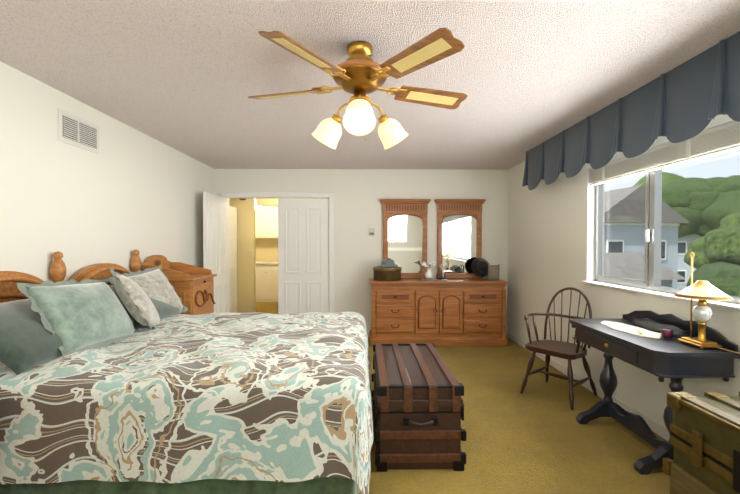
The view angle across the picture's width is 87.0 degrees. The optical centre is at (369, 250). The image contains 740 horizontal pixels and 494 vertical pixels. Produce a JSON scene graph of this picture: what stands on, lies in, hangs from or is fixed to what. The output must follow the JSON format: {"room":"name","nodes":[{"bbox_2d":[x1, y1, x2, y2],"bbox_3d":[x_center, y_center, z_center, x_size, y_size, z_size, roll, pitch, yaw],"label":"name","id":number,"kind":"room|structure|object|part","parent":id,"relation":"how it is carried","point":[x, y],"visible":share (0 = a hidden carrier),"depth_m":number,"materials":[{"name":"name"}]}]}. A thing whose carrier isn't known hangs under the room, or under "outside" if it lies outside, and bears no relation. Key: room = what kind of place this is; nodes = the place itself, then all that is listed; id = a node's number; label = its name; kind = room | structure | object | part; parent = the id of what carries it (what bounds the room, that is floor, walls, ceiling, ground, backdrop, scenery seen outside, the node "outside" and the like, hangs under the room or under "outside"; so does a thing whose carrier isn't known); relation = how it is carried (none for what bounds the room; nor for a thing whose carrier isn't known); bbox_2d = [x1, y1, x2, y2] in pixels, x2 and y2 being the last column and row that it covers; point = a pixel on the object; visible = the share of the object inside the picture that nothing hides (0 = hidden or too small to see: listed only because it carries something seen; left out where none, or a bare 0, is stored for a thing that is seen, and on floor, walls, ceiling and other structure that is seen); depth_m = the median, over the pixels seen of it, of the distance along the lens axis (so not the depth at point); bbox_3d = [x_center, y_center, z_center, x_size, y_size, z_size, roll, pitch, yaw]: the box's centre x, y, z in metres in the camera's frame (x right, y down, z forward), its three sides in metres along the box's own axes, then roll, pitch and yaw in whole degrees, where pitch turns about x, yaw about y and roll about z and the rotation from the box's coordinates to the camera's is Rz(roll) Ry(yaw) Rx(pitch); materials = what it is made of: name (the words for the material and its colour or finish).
{"room":"bedroom","nodes":[
{"label":"bedroom","id":0,"kind":"room"},
{"bbox_2d":[0,61,213,281],"bbox_3d":[-2.251,0.099,2.165,0.120,2.440,7.200,0,1,-1],"label":"wall","id":1,"kind":"structure","parent":0,"point":[123,194],"depth_m":3.01,"materials":[{"name":"white paint"}]},
{"bbox_2d":[58,108,98,153],"bbox_3d":[-2.195,-0.895,2.959,0.018,0.230,0.420,0,1,-1],"label":"air vent","id":2,"kind":"object","parent":1,"relation":"in","point":[76,131],"visible":1,"depth_m":2.93,"materials":[{"name":"white metal"}]},
{"bbox_2d":[229,198,282,312],"bbox_3d":[-2.024,0.013,7.139,3.270,2.440,0.120,0,1,-1],"label":"wall","id":3,"kind":"structure","parent":0,"point":[264,249],"depth_m":7.07,"materials":[{"name":"beige paint"}]},
{"bbox_2d":[229,206,236,312],"bbox_3d":[-2.448,0.229,6.688,0.053,2.000,0.720,0,1,5],"label":"door leaf","id":4,"kind":"structure","parent":3,"relation":"in","point":[233,251],"depth_m":6.88,"materials":[{"name":"white wood"}]},
{"bbox_2d":[240,198,251,256],"bbox_3d":[-2.245,-0.447,7.057,0.205,1.138,0.040,0,1,-1],"label":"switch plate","id":5,"kind":"object","parent":3,"relation":"attached to","point":[249,253],"visible":0.75,"depth_m":7.08,"materials":[{"name":"beige plastic"}]},
{"bbox_2d":[255,202,274,237],"bbox_3d":[-2.566,-0.737,9.459,0.500,0.860,0.377,0,1,-1],"label":"upper cabinet","id":6,"kind":"object","parent":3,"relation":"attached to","point":[266,221],"depth_m":9.27,"materials":[{"name":"white wood"}]},
{"bbox_2d":[275,206,277,237],"bbox_3d":[-2.066,-0.737,9.467,0.500,0.860,0.377,0,1,-1],"label":"upper cabinet","id":7,"kind":"object","parent":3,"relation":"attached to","point":[276,207],"depth_m":9.28,"materials":[{"name":"white wood"}]},
{"bbox_2d":[256,302,277,313],"bbox_3d":[-2.038,1.273,7.750,3.300,0.100,3.920,0,1,-1],"label":"floor","id":8,"kind":"structure","parent":0,"point":[268,307],"depth_m":8.33,"materials":[{"name":"carpet"}]},
{"bbox_2d":[256,262,271,301],"bbox_3d":[-2.564,0.755,9.365,0.500,0.880,0.618,0,1,-1],"label":"base cabinet","id":9,"kind":"object","parent":8,"relation":"on","point":[266,281],"depth_m":9.06,"materials":[{"name":"white wood"}]},
{"bbox_2d":[272,262,277,301],"bbox_3d":[-2.064,0.755,9.373,0.500,0.880,0.618,0,1,-1],"label":"base cabinet","id":10,"kind":"object","parent":8,"relation":"on","point":[274,264],"depth_m":9.06,"materials":[{"name":"white wood"}]},
{"bbox_2d":[214,169,507,331],"bbox_3d":[-0.117,0.037,5.739,4.260,2.440,0.120,0,1,-1],"label":"wall","id":11,"kind":"structure","parent":0,"point":[359,194],"depth_m":5.68,"materials":[{"name":"white paint"}]},
{"bbox_2d":[203,192,228,312],"bbox_3d":[-2.073,0.253,5.279,0.156,2.000,0.735,0,1,1],"label":"door","id":12,"kind":"structure","parent":11,"relation":"in","point":[215,234],"depth_m":5.26,"materials":[{"name":"white wood"}]},
{"bbox_2d":[221,192,333,312],"bbox_3d":[-1.337,0.208,5.714,1.620,2.100,0.138,0,1,-1],"label":"door frame","id":13,"kind":"structure","parent":11,"relation":"attached to","point":[302,195],"depth_m":5.65,"materials":[{"name":"white wood"}]},
{"bbox_2d":[278,199,328,313],"bbox_3d":[-0.969,0.246,5.704,0.735,2.000,0.062,0,1,-1],"label":"door","id":14,"kind":"structure","parent":11,"relation":"in","point":[303,255],"depth_m":5.68,"materials":[{"name":"white wood"}]},
{"bbox_2d":[369,228,374,235],"bbox_3d":[0.024,-0.272,5.662,0.085,0.115,0.028,0,1,-1],"label":"switch","id":15,"kind":"object","parent":11,"relation":"attached to","point":[371,231],"visible":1,"depth_m":5.65,"materials":[{"name":"beige plastic"}]},
{"bbox_2d":[0,0,739,169],"bbox_3d":[-0.061,-1.172,2.178,4.500,0.100,7.200,0,1,-1],"label":"ceiling","id":16,"kind":"structure","parent":0,"point":[188,77],"depth_m":2.36,"materials":[{"name":"white paint"}]},
{"bbox_2d":[248,27,466,148],"bbox_3d":[-0.062,-0.854,2.195,1.293,0.536,1.248,0,1,-1],"label":"ceiling fan","id":17,"kind":"object","parent":16,"relation":"hanging from","point":[359,73],"visible":1,"depth_m":2.03,"materials":[{"name":"gold metal"}]},
{"bbox_2d":[359,336,669,493],"bbox_3d":[-0.061,1.368,2.222,4.500,0.100,7.200,0,1,-1],"label":"floor carpet","id":18,"kind":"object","parent":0,"point":[535,437],"visible":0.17,"depth_m":2.65,"materials":[{"name":"yellow carpet"}]},
{"bbox_2d":[140,255,216,313],"bbox_3d":[-1.948,0.664,4.015,0.525,1.245,0.610,0,1,-1],"label":"washstand","id":19,"kind":"object","parent":18,"relation":"on","point":[193,287],"visible":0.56,"depth_m":3.90,"materials":[{"name":"brown wood"}]},
{"bbox_2d":[0,250,372,493],"bbox_3d":[-1.094,0.657,2.720,2.209,1.305,1.968,0,1,-1],"label":"bed","id":20,"kind":"object","parent":18,"relation":"on","point":[116,379],"visible":1,"depth_m":1.83,"materials":[{"name":"fabric"},{"name":"pine"}]},
{"bbox_3d":[-2.141,0.657,2.702,0.114,1.305,1.932,0,1,-1],"label":"headboard","id":21,"kind":"part","parent":20,"relation":"part of","materials":[{"name":"brown wood"}]},
{"bbox_2d":[372,343,465,471],"bbox_3d":[0.294,1.052,2.832,0.542,0.511,1.077,0,1,-1],"label":"trunk","id":22,"kind":"object","parent":18,"relation":"on","point":[418,393],"visible":1,"depth_m":2.34,"materials":[{"name":"brown wood"}]},
{"bbox_2d":[370,278,507,346],"bbox_3d":[0.909,0.833,5.404,1.820,0.860,0.559,0,1,-1],"label":"dresser","id":23,"kind":"object","parent":18,"relation":"on","point":[461,312],"visible":1,"depth_m":5.16,"materials":[{"name":"brown wood"}]},
{"bbox_2d":[380,199,430,277],"bbox_3d":[0.510,-0.172,5.640,0.730,1.138,0.080,0,1,-1],"label":"mirror","id":24,"kind":"object","parent":23,"relation":"on","point":[405,234],"visible":0.88,"depth_m":5.65,"materials":[{"name":"brown wood"}]},
{"bbox_2d":[420,262,447,280],"bbox_3d":[0.877,0.278,5.368,0.364,0.250,0.200,0,1,-1],"label":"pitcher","id":25,"kind":"object","parent":23,"relation":"on","point":[428,275],"depth_m":5.35,"materials":[{"name":"white ceramic"}]},
{"bbox_2d":[373,258,499,280],"bbox_3d":[0.899,0.252,5.423,1.724,0.301,0.364,0,1,-1],"label":"decorations","id":26,"kind":"object","parent":23,"relation":"on","point":[387,270],"visible":1,"depth_m":5.33,"materials":[{"name":"grey"}]},
{"bbox_3d":[1.683,0.292,5.336,0.159,0.222,0.111,0,1,-1],"label":"frame","id":27,"kind":"part","parent":26,"relation":"part of","materials":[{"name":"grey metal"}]},
{"bbox_2d":[434,199,485,277],"bbox_3d":[1.300,-0.172,5.653,0.730,1.138,0.080,0,1,-1],"label":"mirror","id":28,"kind":"object","parent":23,"relation":"on","point":[459,236],"visible":0.96,"depth_m":5.67,"materials":[{"name":"brown wood"}]},
{"bbox_2d":[520,287,596,409],"bbox_3d":[1.699,0.822,3.508,0.496,0.955,0.545,-1,1,-39],"label":"chair","id":29,"kind":"object","parent":18,"relation":"on","point":[562,349],"visible":0.85,"depth_m":3.52,"materials":[{"name":"brown wood"}]},
{"bbox_2d":[570,310,739,474],"bbox_3d":[1.812,0.868,2.637,0.470,0.885,0.980,0,1,-1],"label":"desk","id":30,"kind":"object","parent":18,"relation":"on","point":[674,360],"visible":0.85,"depth_m":2.40,"materials":[{"name":"black wood"}]},
{"bbox_2d":[601,321,672,338],"bbox_3d":[1.811,0.519,2.723,0.216,0.059,0.581,0,1,-1],"label":"pen","id":31,"kind":"object","parent":30,"relation":"on","point":[643,332],"visible":0.96,"depth_m":2.62,"materials":[{"name":"beige"}]},
{"bbox_2d":[673,252,739,353],"bbox_3d":[1.929,0.584,2.177,0.268,1.142,0.452,0,1,-1],"label":"desk lamp","id":32,"kind":"object","parent":30,"relation":"on","point":[701,292],"visible":1,"depth_m":2.24,"materials":[{"name":"gold metal"}]},
{"bbox_2d":[663,392,739,493],"bbox_3d":[1.749,1.014,1.379,0.612,0.638,1.136,0,1,-1],"label":"trunk","id":33,"kind":"object","parent":18,"relation":"on","point":[705,437],"visible":1,"depth_m":1.73,"materials":[{"name":"green wood"}]},
{"bbox_2d":[507,114,739,427],"bbox_3d":[2.148,0.098,2.234,0.160,2.440,7.200,0,1,-1],"label":"wall","id":34,"kind":"structure","parent":0,"point":[547,243],"depth_m":3.97,"materials":[{"name":"white paint"}]},
{"bbox_2d":[506,331,669,440],"bbox_3d":[2.062,1.280,2.253,0.012,0.075,6.960,0,1,-1],"label":"baseboard","id":35,"kind":"structure","parent":34,"relation":"attached to","point":[658,429],"depth_m":3.44,"materials":[{"name":"white"}]},
{"bbox_2d":[522,31,739,189],"bbox_3d":[1.938,-0.878,2.269,0.254,0.479,4.602,0,1,-1],"label":"window valance","id":36,"kind":"object","parent":34,"relation":"attached to","point":[692,97],"visible":1,"depth_m":2.56,"materials":[{"name":"blue fabric"}]},
{"bbox_2d":[581,281,739,310],"bbox_3d":[2.133,0.325,1.923,0.200,0.016,3.570,0,1,-1],"label":"window sill","id":37,"kind":"structure","parent":34,"relation":"attached to","point":[709,302],"depth_m":2.76,"materials":[{"name":"white paint"}]},
{"bbox_2d":[587,119,739,303],"bbox_3d":[2.153,-0.207,1.914,0.160,1.080,3.530,0,1,-1],"label":"window","id":38,"kind":"structure","parent":34,"relation":"in","point":[651,162],"depth_m":2.93,"materials":[{"name":"silver metal"}]},
{"bbox_2d":[590,121,739,184],"bbox_3d":[2.106,-0.661,1.905,0.055,0.162,3.500,0,1,-1],"label":"blind","id":39,"kind":"object","parent":38,"relation":"attached to","point":[723,137],"depth_m":2.67,"materials":[{"name":"beige fabric"}]},
{"label":"outside","id":40,"kind":"structure","parent":0,"visible":0},
{"bbox_2d":[604,172,739,296],"bbox_3d":[29.641,-3.189,25.234,90.000,14.420,120.000,0,1,-1],"label":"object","id":41,"kind":"structure","parent":40,"point":[708,251],"depth_m":22.92,"materials":[{"name":"grey"}]}
]}

